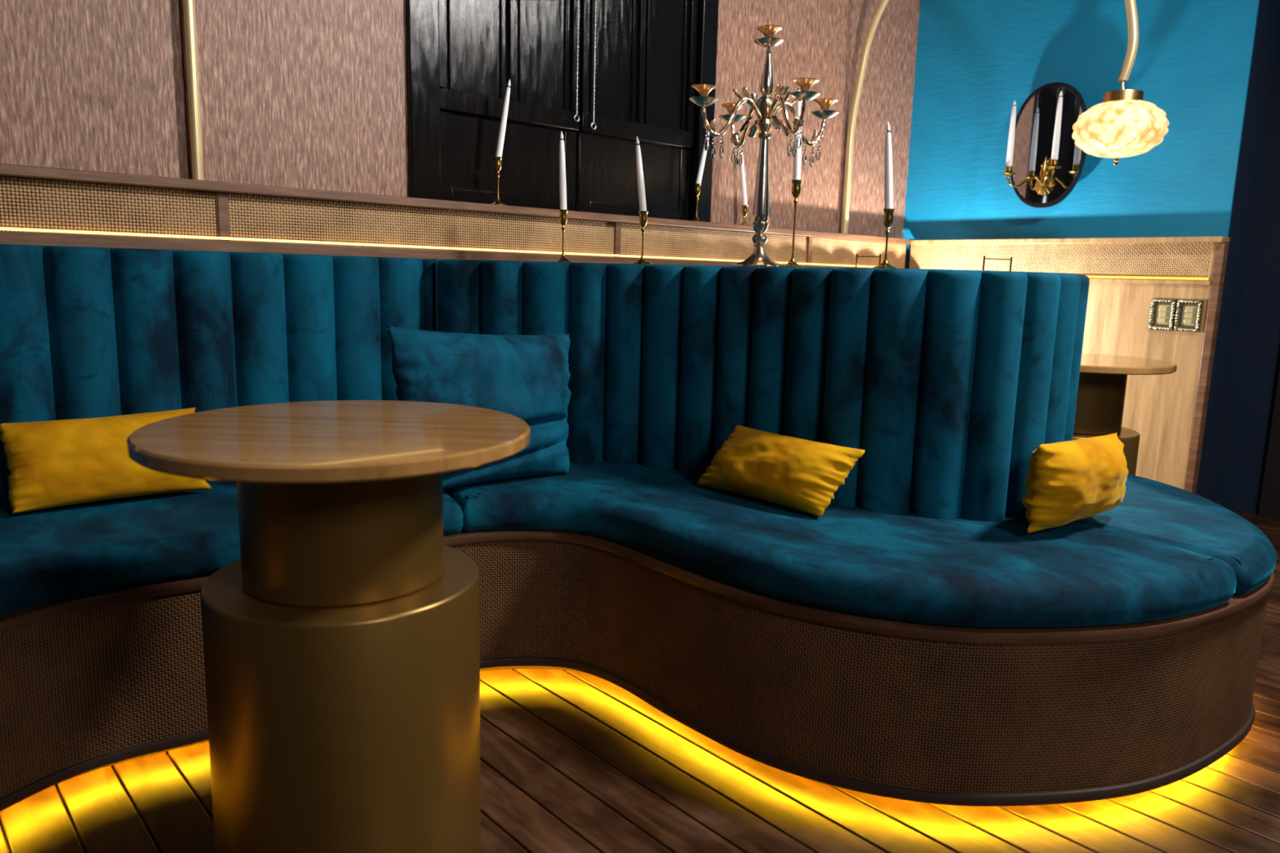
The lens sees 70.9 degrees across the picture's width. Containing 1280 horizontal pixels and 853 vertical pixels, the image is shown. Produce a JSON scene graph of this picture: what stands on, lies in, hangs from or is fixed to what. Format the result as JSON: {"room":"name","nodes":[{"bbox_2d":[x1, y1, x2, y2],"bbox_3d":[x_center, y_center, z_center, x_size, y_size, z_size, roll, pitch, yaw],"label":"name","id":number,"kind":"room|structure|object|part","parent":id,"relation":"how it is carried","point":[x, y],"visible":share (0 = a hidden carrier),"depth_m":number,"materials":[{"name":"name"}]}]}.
{"room":"cocktail lounge","nodes":[
{"label":"cocktail lounge","id":0,"kind":"room"},
{"bbox_2d":[0,0,919,238],"bbox_3d":[-1.303,-0.888,2.289,7.240,3.000,0.100,-7,13,-41],"label":"wall","id":1,"kind":"structure","parent":0,"point":[301,94],"depth_m":2.55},
{"bbox_2d":[0,163,911,244],"bbox_3d":[-1.306,-0.609,2.210,7.080,0.025,0.089,-7,13,-41],"label":"trim","id":2,"kind":"structure","parent":1,"relation":"attached to","point":[6,170],"depth_m":2.59,"materials":[{"name":"brown wood"}]},
{"bbox_2d":[182,0,204,180],"bbox_3d":[-1.137,-1.506,2.214,0.028,1.750,0.028,-7,13,-41],"label":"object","id":3,"kind":"structure","parent":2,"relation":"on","point":[188,6],"depth_m":2.31,"materials":[{"name":"gold metal"}]},
{"bbox_2d":[491,156,506,205],"bbox_3d":[-0.462,-0.798,2.927,0.058,0.152,0.058,-7,13,-41],"label":"candle holder","id":4,"kind":"object","parent":2,"relation":"on","point":[498,164],"visible":0.91,"depth_m":2.92,"materials":[{"name":"gold metal"}]},
{"bbox_3d":[-0.462,-0.786,2.929,0.013,0.092,0.013,-7,13,-41],"label":"stem","id":5,"kind":"part","parent":4,"relation":"part of","materials":[{"name":"gold metal"}]},
{"bbox_2d":[493,156,502,171],"bbox_3d":[-0.461,-0.850,2.918,0.029,0.046,0.029,-7,13,-41],"label":"cup","id":6,"kind":"object","parent":4,"relation":"on","point":[498,164],"depth_m":2.91,"materials":[{"name":"gold metal"}]},
{"bbox_2d":[495,79,510,156],"bbox_3d":[-0.442,-0.986,2.895,0.050,0.253,0.020,2,10,0],"label":"taper candle","id":7,"kind":"object","parent":4,"relation":"on","point":[504,113],"visible":1,"depth_m":2.89,"materials":[{"name":"white wax"}]},
{"bbox_2d":[692,183,703,222],"bbox_3d":[0.224,-0.879,3.534,0.058,0.145,0.058,-7,13,-41],"label":"candle holder","id":8,"kind":"object","parent":2,"relation":"on","point":[697,186],"visible":0.91,"depth_m":3.52,"materials":[{"name":"gold metal"}]},
{"bbox_3d":[0.224,-0.867,3.537,0.013,0.085,0.013,-7,13,-41],"label":"stem","id":9,"kind":"part","parent":8,"relation":"part of","materials":[{"name":"gold metal"}]},
{"bbox_2d":[693,183,701,195],"bbox_3d":[0.225,-0.928,3.526,0.029,0.046,0.029,-7,13,-41],"label":"cup","id":10,"kind":"object","parent":8,"relation":"on","point":[697,186],"depth_m":3.52,"materials":[{"name":"gold metal"}]},
{"bbox_2d":[695,131,709,183],"bbox_3d":[0.242,-1.044,3.506,0.048,0.213,0.020,1,10,0],"label":"taper candle","id":11,"kind":"object","parent":8,"relation":"on","point":[699,178],"visible":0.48,"depth_m":3.50,"materials":[{"name":"white wax"}]},
{"bbox_2d":[739,204,750,225],"bbox_3d":[0.434,-0.874,3.726,0.058,0.082,0.058,-7,13,-41],"label":"candle holder","id":12,"kind":"object","parent":2,"relation":"on","point":[744,207],"visible":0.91,"depth_m":3.71,"materials":[{"name":"gold metal"}]},
{"bbox_2d":[739,148,746,204],"bbox_3d":[0.426,-1.030,3.700,0.043,0.254,0.020,2,10,0],"label":"taper candle","id":13,"kind":"object","parent":12,"relation":"on","point":[742,167],"visible":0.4,"depth_m":3.70,"materials":[{"name":"white wax"}]},
{"bbox_2d":[741,204,748,216],"bbox_3d":[0.434,-0.892,3.723,0.029,0.046,0.029,-7,13,-41],"label":"cup","id":14,"kind":"object","parent":12,"relation":"on","point":[744,207],"depth_m":3.71,"materials":[{"name":"gold metal"}]},
{"bbox_2d":[404,0,719,222],"bbox_3d":[-0.219,-1.631,3.103,1.329,1.750,0.100,-7,13,-41],"label":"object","id":15,"kind":"structure","parent":1,"relation":"in","point":[463,55],"depth_m":3.13,"materials":[{"name":"black paint"}]},
{"bbox_3d":[-0.414,-1.605,2.908,0.557,1.748,0.022,-7,13,-41],"label":"moulding","id":16,"kind":"part","parent":15,"relation":"part of","materials":[{"name":"black paint"}]},
{"bbox_2d":[573,0,579,121],"bbox_3d":[-0.203,-1.776,3.022,0.024,1.444,0.007,-7,13,-41],"label":"chain","id":17,"kind":"object","parent":15,"relation":"hanging from","point":[578,1],"visible":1,"depth_m":3.11,"materials":[{"name":"silver metal"}]},
{"bbox_2d":[591,0,596,129],"bbox_3d":[-0.146,-1.774,3.073,0.024,1.458,0.007,-7,13,-41],"label":"chain","id":18,"kind":"object","parent":15,"relation":"hanging from","point":[595,6],"visible":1,"depth_m":3.16,"materials":[{"name":"silver metal"}]},
{"bbox_3d":[0.012,-1.657,3.285,0.558,1.748,0.022,-7,13,-41],"label":"moulding","id":19,"kind":"part","parent":15,"relation":"part of","materials":[{"name":"black paint"}]},
{"bbox_2d":[840,0,888,233],"label":"trim","id":20,"kind":"structure","parent":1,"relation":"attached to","point":[882,5],"depth_m":4.13,"materials":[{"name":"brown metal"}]},
{"bbox_2d":[0,507,1279,852],"bbox_3d":[0.702,0.911,1.018,9.002,0.020,5.100,-7,13,-41],"label":"floor","id":21,"kind":"structure","parent":0,"point":[571,762],"depth_m":1.80,"materials":[{"name":"brown wood"}]},
{"bbox_2d":[0,785,84,852],"bbox_3d":[0.726,0.950,0.979,9.400,0.039,5.400,-7,13,-41],"label":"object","id":22,"kind":"structure","parent":21,"relation":"attached to","point":[4,837],"depth_m":1.68,"materials":[{"name":"black paint"}]},
{"bbox_2d":[126,400,530,852],"bbox_3d":[-0.494,0.386,1.523,0.607,0.785,0.607,1,10,0],"label":"table","id":23,"kind":"object","parent":21,"relation":"on","point":[341,646],"visible":1,"depth_m":1.34,"materials":[{"name":"brown wood"}]},
{"bbox_2d":[0,244,1276,811],"bbox_3d":[-0.059,0.164,2.045,5.592,1.071,2.072,-7,13,-41],"label":"sofa","id":24,"kind":"object","parent":21,"relation":"on","point":[911,639],"visible":0.81,"depth_m":2.06,"materials":[{"name":"teal fabric"}]},
{"bbox_2d":[0,407,212,513],"bbox_3d":[-1.234,0.070,2.095,0.409,0.193,0.145,-7,13,-41],"label":"throw pillow","id":25,"kind":"object","parent":24,"relation":"on","point":[51,464],"visible":0.73,"depth_m":2.01,"materials":[{"name":"yellow fabric"}]},
{"bbox_3d":[-1.683,-0.049,1.853,2.738,0.671,0.130,-7,13,-41],"label":"backrest","id":26,"kind":"part","parent":24,"relation":"part of","materials":[{"name":"teal fabric"}]},
{"bbox_2d":[386,326,571,488],"bbox_3d":[-0.384,-0.059,2.354,0.569,0.414,0.175,-7,13,-41],"label":"pillow","id":27,"kind":"object","parent":24,"relation":"on","point":[526,378],"visible":0.68,"depth_m":2.30,"materials":[{"name":"teal fabric"}]},
{"bbox_2d":[553,209,573,262],"bbox_3d":[-0.228,-0.566,2.672,0.058,0.152,0.058,-7,13,-41],"label":"candle holder","id":28,"kind":"object","parent":24,"relation":"on","point":[563,213],"visible":0.98,"depth_m":2.66,"materials":[{"name":"gold metal"}]},
{"bbox_2d":[559,132,566,209],"bbox_3d":[-0.225,-0.747,2.642,0.024,0.234,0.020,3,10,9],"label":"taper candle","id":29,"kind":"object","parent":28,"relation":"on","point":[562,184],"visible":1,"depth_m":2.64,"materials":[{"name":"white wax"}]},
{"bbox_3d":[-0.229,-0.554,2.674,0.013,0.092,0.013,-7,13,-41],"label":"stem","id":30,"kind":"part","parent":28,"relation":"part of","materials":[{"name":"gold metal"}]},
{"bbox_2d":[559,209,568,225],"bbox_3d":[-0.227,-0.618,2.663,0.029,0.046,0.029,-7,13,-41],"label":"cup","id":31,"kind":"object","parent":28,"relation":"on","point":[563,213],"depth_m":2.65,"materials":[{"name":"gold metal"}]},
{"bbox_2d":[632,210,652,264],"bbox_3d":[0.008,-0.556,2.649,0.058,0.152,0.058,-7,13,-41],"label":"candle holder","id":32,"kind":"object","parent":24,"relation":"on","point":[643,215],"visible":0.94,"depth_m":2.64,"materials":[{"name":"gold metal"}]},
{"bbox_2d":[635,136,646,211],"bbox_3d":[0.004,-0.730,2.619,0.038,0.222,0.020,1,10,0],"label":"taper candle","id":33,"kind":"object","parent":32,"relation":"on","point":[641,188],"visible":1,"depth_m":2.61,"materials":[{"name":"white wax"}]},
{"bbox_3d":[0.008,-0.544,2.651,0.013,0.092,0.013,-7,13,-41],"label":"stem","id":34,"kind":"part","parent":32,"relation":"part of","materials":[{"name":"gold metal"}]},
{"bbox_2d":[639,210,648,226],"bbox_3d":[0.010,-0.608,2.640,0.029,0.046,0.029,-7,13,-41],"label":"cup","id":35,"kind":"object","parent":32,"relation":"on","point":[643,215],"depth_m":2.63,"materials":[{"name":"gold metal"}]},
{"bbox_3d":[0.203,-0.110,2.511,1.876,0.670,0.524,4,10,17],"label":"divider backrest","id":36,"kind":"part","parent":24,"relation":"part of","materials":[{"name":"teal fabric"}]},
{"bbox_2d":[688,25,839,266],"bbox_3d":[0.333,-0.743,2.415,0.340,0.616,0.340,5,10,22],"label":"candelabra","id":37,"kind":"object","parent":24,"relation":"on","point":[763,108],"visible":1,"depth_m":2.39,"materials":[{"name":"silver metal"}]},
{"bbox_2d":[688,84,718,106],"bbox_3d":[0.165,-0.854,2.323,0.077,0.048,0.077,-7,13,-41],"label":"candle cup","id":38,"kind":"object","parent":37,"relation":"on","point":[703,100],"depth_m":2.31,"materials":[{"name":"gold metal"}]},
{"bbox_3d":[0.243,-0.813,2.364,0.181,0.107,0.015,-3,10,-23],"label":"arm","id":39,"kind":"part","parent":37,"relation":"part of","materials":[{"name":"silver metal"}]},
{"bbox_2d":[719,102,746,123],"bbox_3d":[0.264,-0.892,2.564,0.077,0.048,0.077,-7,13,-41],"label":"candle cup","id":40,"kind":"object","parent":37,"relation":"on","point":[729,106],"depth_m":2.55,"materials":[{"name":"gold metal"}]},
{"bbox_3d":[0.296,-0.834,2.493,0.015,0.107,0.181,-3,10,-23],"label":"arm","id":41,"kind":"part","parent":37,"relation":"part of","materials":[{"name":"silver metal"}]},
{"bbox_2d":[760,47,773,93],"bbox_3d":[0.338,-0.945,2.381,0.034,0.125,0.034,-7,13,-41],"label":"stem","id":42,"kind":"object","parent":37,"relation":"on","point":[766,82],"depth_m":2.37,"materials":[{"name":"silver metal"}]},
{"bbox_2d":[754,25,783,48],"bbox_3d":[0.340,-1.023,2.368,0.077,0.048,0.077,-7,13,-41],"label":"candle cup","id":43,"kind":"object","parent":37,"relation":"on","point":[768,42],"depth_m":2.35,"materials":[{"name":"gold metal"}]},
{"bbox_3d":[0.373,-0.801,2.312,0.015,0.107,0.181,-3,10,-23],"label":"arm","id":44,"kind":"part","parent":37,"relation":"part of","materials":[{"name":"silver metal"}]},
{"bbox_3d":[0.426,-0.822,2.441,0.181,0.107,0.015,-3,10,-23],"label":"arm","id":45,"kind":"part","parent":37,"relation":"part of","materials":[{"name":"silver metal"}]},
{"bbox_2d":[788,77,820,102],"bbox_3d":[0.408,-0.831,2.226,0.077,0.048,0.077,-7,13,-41],"label":"candle cup","id":46,"kind":"object","parent":37,"relation":"on","point":[804,95],"depth_m":2.21,"materials":[{"name":"gold metal"}]},
{"bbox_2d":[810,97,839,119],"bbox_3d":[0.507,-0.869,2.466,0.077,0.048,0.077,-7,13,-41],"label":"candle cup","id":47,"kind":"object","parent":37,"relation":"on","point":[824,104],"depth_m":2.45,"materials":[{"name":"gold metal"}]},
{"bbox_2d":[697,424,865,517],"bbox_3d":[0.332,0.101,2.237,0.146,0.165,0.441,-7,13,-41],"label":"throw pillow","id":48,"kind":"object","parent":24,"relation":"on","point":[803,475],"visible":1,"depth_m":2.16,"materials":[{"name":"yellow fabric"}]},
{"bbox_2d":[781,179,803,266],"bbox_3d":[0.409,-0.537,2.382,0.058,0.224,0.058,-7,13,-41],"label":"candle holder","id":49,"kind":"object","parent":24,"relation":"on","point":[796,188],"visible":1,"depth_m":2.37,"materials":[{"name":"gold metal"}]},
{"bbox_3d":[0.409,-0.525,2.384,0.013,0.164,0.013,-7,13,-41],"label":"stem","id":50,"kind":"part","parent":49,"relation":"part of","materials":[{"name":"gold metal"}]},
{"bbox_2d":[791,179,801,197],"bbox_3d":[0.411,-0.625,2.367,0.029,0.046,0.029,-7,13,-41],"label":"cup","id":51,"kind":"object","parent":49,"relation":"on","point":[796,188],"depth_m":2.36,"materials":[{"name":"gold metal"}]},
{"bbox_2d":[792,85,801,179],"bbox_3d":[0.411,-0.767,2.343,0.020,0.262,0.020,0,10,0],"label":"taper candle","id":52,"kind":"object","parent":49,"relation":"on","point":[797,159],"visible":0.64,"depth_m":2.34,"materials":[{"name":"white wax"}]},
{"bbox_2d":[855,253,881,267],"bbox_3d":[0.569,-0.412,2.241,0.068,0.034,0.004,10,13,42],"label":"card stand","id":53,"kind":"object","parent":24,"relation":"on","point":[880,255],"visible":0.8,"depth_m":2.24,"materials":[{"name":"gold metal"}]},
{"bbox_3d":[0.545,-0.417,2.263,0.004,0.034,0.004,-7,13,-41],"label":"post","id":54,"kind":"part","parent":53,"relation":"part of","materials":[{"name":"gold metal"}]},
{"bbox_2d":[872,208,897,268],"bbox_3d":[0.605,-0.460,2.200,0.058,0.142,0.058,-7,13,-41],"label":"candle holder","id":55,"kind":"object","parent":24,"relation":"on","point":[888,218],"visible":0.96,"depth_m":2.19,"materials":[{"name":"gold metal"}]},
{"bbox_3d":[0.604,-0.448,2.203,0.013,0.082,0.013,-7,13,-41],"label":"stem","id":56,"kind":"part","parent":55,"relation":"part of","materials":[{"name":"gold metal"}]},
{"bbox_2d":[884,122,893,208],"bbox_3d":[0.603,-0.625,2.173,0.031,0.215,0.020,2,10,2],"label":"taper candle","id":57,"kind":"object","parent":55,"relation":"on","point":[888,175],"visible":1,"depth_m":2.17,"materials":[{"name":"white wax"}]},
{"bbox_2d":[883,208,894,227],"bbox_3d":[0.606,-0.507,2.192,0.029,0.046,0.029,-7,13,-41],"label":"cup","id":58,"kind":"object","parent":55,"relation":"on","point":[888,218],"depth_m":2.18,"materials":[{"name":"gold metal"}]},
{"bbox_2d":[982,255,1012,271],"bbox_3d":[0.861,-0.392,2.165,0.094,0.034,0.004,-3,11,-26],"label":"card stand","id":59,"kind":"object","parent":24,"relation":"on","point":[984,258],"visible":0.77,"depth_m":2.16,"materials":[{"name":"gold metal"}]},
{"bbox_3d":[0.820,-0.390,2.145,0.004,0.034,0.004,-7,13,-41],"label":"post","id":60,"kind":"part","parent":59,"relation":"part of","materials":[{"name":"gold metal"}]},
{"bbox_3d":[0.901,-0.394,2.185,0.004,0.034,0.004,-7,13,-41],"label":"post","id":61,"kind":"part","parent":59,"relation":"part of","materials":[{"name":"gold metal"}]},
{"bbox_2d":[1022,432,1128,533],"bbox_3d":[1.014,0.118,2.077,0.473,0.209,0.144,-7,13,-41],"label":"throw pillow","id":62,"kind":"object","parent":24,"relation":"on","point":[1067,482],"visible":1,"depth_m":1.97,"materials":[{"name":"yellow fabric"}]},
{"bbox_2d":[1072,353,1177,475],"bbox_3d":[1.554,0.144,3.271,0.607,0.785,0.607,1,10,0],"label":"table","id":63,"kind":"object","parent":21,"relation":"on","point":[1103,378],"visible":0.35,"depth_m":3.08,"materials":[{"name":"brown metal"}]},
{"bbox_2d":[902,0,1279,502],"bbox_3d":[1.946,-1.117,4.147,0.300,3.000,1.477,-7,13,-41],"label":"wall","id":64,"kind":"structure","parent":0,"point":[975,59],"depth_m":3.84,"materials":[{"name":"blue paint"}]},
{"bbox_2d":[1010,82,1086,208],"bbox_3d":[1.818,-1.240,3.985,0.078,0.532,0.337,-7,13,-41],"label":"oval mirror","id":65,"kind":"object","parent":64,"relation":"attached to","point":[1035,120],"visible":0.85,"depth_m":3.96,"materials":[{"name":"black mirror"}]},
{"bbox_2d":[1000,156,1061,195],"bbox_3d":[1.728,-1.102,3.944,0.136,0.164,0.261,-7,13,-41],"label":"candle sconce","id":66,"kind":"object","parent":65,"relation":"attached to","point":[1044,184],"visible":1,"depth_m":3.96,"materials":[{"name":"gold metal"}]},
{"bbox_2d":[1005,100,1016,166],"bbox_3d":[1.638,-1.283,3.963,0.027,0.300,0.027,-7,13,-41],"label":"taper candle","id":67,"kind":"object","parent":66,"relation":"on","point":[1012,124],"visible":1,"depth_m":3.96,"materials":[{"name":"white wax"}]},
{"bbox_3d":[1.709,-1.086,3.986,0.160,0.051,0.018,3,10,10],"label":"arm","id":68,"kind":"part","parent":66,"relation":"part of","materials":[{"name":"gold metal"}]},
{"bbox_3d":[1.777,-1.079,3.909,0.017,0.065,0.132,3,10,7],"label":"arm","id":69,"kind":"part","parent":66,"relation":"part of","materials":[{"name":"gold metal"}]},
{"bbox_2d":[1051,91,1062,159],"bbox_3d":[1.772,-1.268,3.815,0.027,0.300,0.027,-7,13,-41],"label":"taper candle","id":70,"kind":"object","parent":66,"relation":"on","point":[1055,144],"visible":1,"depth_m":3.81,"materials":[{"name":"white wax"}]},
{"bbox_2d":[909,243,1212,280],"bbox_3d":[1.823,-0.751,4.076,0.012,0.147,1.349,-7,13,-41],"label":"rattan panel","id":71,"kind":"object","parent":64,"relation":"attached to","point":[1134,260],"depth_m":3.95,"materials":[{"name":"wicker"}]},
{"bbox_2d":[910,235,1230,244],"bbox_3d":[1.845,-0.830,4.032,0.095,0.023,1.371,-7,13,-41],"label":"trim","id":72,"kind":"structure","parent":64,"relation":"attached to","point":[1212,239],"depth_m":3.90,"materials":[{"name":"brown wood"}]},
{"bbox_2d":[1071,0,1169,164],"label":"lamp","id":73,"kind":"object","parent":64,"relation":"attached to","point":[1117,124],"depth_m":3.23,"materials":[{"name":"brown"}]},
{"bbox_3d":[1.764,-1.089,3.310,0.317,0.189,0.318,-7,13,-41],"label":"lamp shade","id":74,"kind":"part","parent":73,"relation":"part of","materials":[{"name":"beige glass"}]},
{"bbox_2d":[1081,282,1210,489],"bbox_3d":[1.819,-0.139,4.177,0.027,1.055,1.359,-7,13,-41],"label":"wall panel","id":75,"kind":"object","parent":64,"relation":"attached to","point":[1160,408],"visible":0.21,"depth_m":3.77,"materials":[{"name":"brown wood"}]},
{"bbox_2d":[1147,298,1177,330],"bbox_3d":[2.158,-0.463,3.716,0.018,0.128,0.094,-7,13,-41],"label":"switch plate","id":76,"kind":"object","parent":75,"relation":"attached to","point":[1162,311],"visible":1,"depth_m":3.71,"materials":[{"name":"silver metal"}]},
{"bbox_3d":[2.162,-0.463,3.720,0.004,0.079,0.047,-7,13,-41],"label":"plate","id":77,"kind":"part","parent":76,"relation":"part of","materials":[{"name":"beige plastic"}]},
{"bbox_2d":[1173,299,1204,332],"bbox_3d":[2.223,-0.449,3.645,0.019,0.128,0.094,-7,13,-41],"label":"switch plate","id":78,"kind":"object","parent":75,"relation":"attached to","point":[1188,317],"visible":1,"depth_m":3.64,"materials":[{"name":"silver metal"}]},
{"bbox_3d":[2.227,-0.450,3.649,0.004,0.079,0.047,-7,13,-41],"label":"plate","id":79,"kind":"part","parent":78,"relation":"part of","materials":[{"name":"beige plastic"}]},
{"bbox_2d":[1085,275,1208,279],"bbox_3d":[1.830,-0.680,4.056,0.009,0.009,1.300,-7,13,-41],"label":"light strip","id":80,"kind":"object","parent":64,"relation":"attached to","point":[1104,277],"visible":0.35,"depth_m":3.73,"materials":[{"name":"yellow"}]},
{"bbox_2d":[1088,278,1211,285],"bbox_3d":[1.833,-0.667,4.078,0.039,0.019,1.344,-7,13,-41],"label":"trim","id":81,"kind":"structure","parent":64,"relation":"attached to","point":[1091,280],"depth_m":3.73,"materials":[{"name":"brown wood"}]},
{"bbox_2d":[1184,242,1228,493],"bbox_3d":[2.287,-0.123,3.655,0.053,1.222,0.032,-7,13,-41],"label":"trim","id":82,"kind":"structure","parent":64,"relation":"attached to","point":[1221,248],"depth_m":3.62,"materials":[{"name":"brown wood"}]},
{"bbox_2d":[1207,242,1216,280],"bbox_3d":[2.276,-0.655,3.575,0.026,0.147,0.015,-7,13,-41],"label":"trim","id":83,"kind":"structure","parent":64,"relation":"attached to","point":[1213,245],"depth_m":3.57,"materials":[{"name":"brown wood"}]},
{"bbox_2d":[1213,22,1279,513],"bbox_3d":[3.069,-1.057,3.962,0.100,3.000,3.220,-7,13,-41],"label":"wall","id":84,"kind":"structure","parent":0,"point":[1256,359],"depth_m":4.20,"materials":[{"name":"blue"}]},
{"bbox_2d":[1257,367,1279,519],"bbox_3d":[3.235,-0.555,3.719,0.064,2.100,0.900,-7,13,-41],"label":"door","id":85,"kind":"structure","parent":84,"relation":"in","point":[1269,504],"depth_m":4.15,"materials":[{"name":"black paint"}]},
{"bbox_3d":[-1.327,0.083,2.338,7.090,1.068,0.069,-7,13,-41],"label":"wall","id":86,"kind":"structure","parent":0,"visible":0},
{"bbox_2d":[0,175,219,239],"bbox_3d":[-1.640,-0.492,1.921,1.416,0.124,0.008,-7,13,-41],"label":"rattan panel","id":87,"kind":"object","parent":86,"relation":"attached to","point":[24,202],"depth_m":2.21,"materials":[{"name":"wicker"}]},
{"bbox_2d":[227,193,614,257],"bbox_3d":[-0.599,-0.621,2.842,1.366,0.124,0.008,-7,13,-41],"label":"rattan panel","id":88,"kind":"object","parent":86,"relation":"attached to","point":[250,216],"depth_m":2.73,"materials":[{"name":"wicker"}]},
{"bbox_2d":[0,231,860,267],"bbox_3d":[-1.308,-0.458,2.240,7.090,0.032,0.084,-7,13,-41],"label":"trim","id":89,"kind":"structure","parent":86,"relation":"attached to","point":[6,237],"depth_m":2.49,"materials":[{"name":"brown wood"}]},
{"bbox_2d":[0,226,875,267],"bbox_3d":[-1.332,-0.471,2.182,6.980,0.007,0.006,-7,13,-41],"label":"light strip","id":90,"kind":"object","parent":86,"relation":"attached to","point":[1,228],"visible":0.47,"depth_m":2.60,"materials":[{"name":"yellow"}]},
{"bbox_2d":[217,191,813,265],"bbox_3d":[-0.702,-0.606,2.740,3.944,0.124,0.008,-7,13,-41],"label":"trim","id":91,"kind":"structure","parent":86,"relation":"attached to","point":[222,197],"depth_m":2.39,"materials":[{"name":"brown wood"}]},
{"bbox_2d":[620,222,808,265],"bbox_3d":[0.333,-0.736,3.666,1.126,0.124,0.008,-7,13,-41],"label":"panel","id":92,"kind":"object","parent":86,"relation":"attached to","point":[658,241],"depth_m":3.58,"materials":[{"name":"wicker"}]},
{"bbox_2d":[811,237,906,268],"bbox_3d":[1.049,-0.824,4.300,0.786,0.124,0.008,-7,13,-41],"label":"trim","id":93,"kind":"structure","parent":86,"relation":"attached to","point":[824,251],"depth_m":4.26,"materials":[{"name":"wicker"}]}
]}

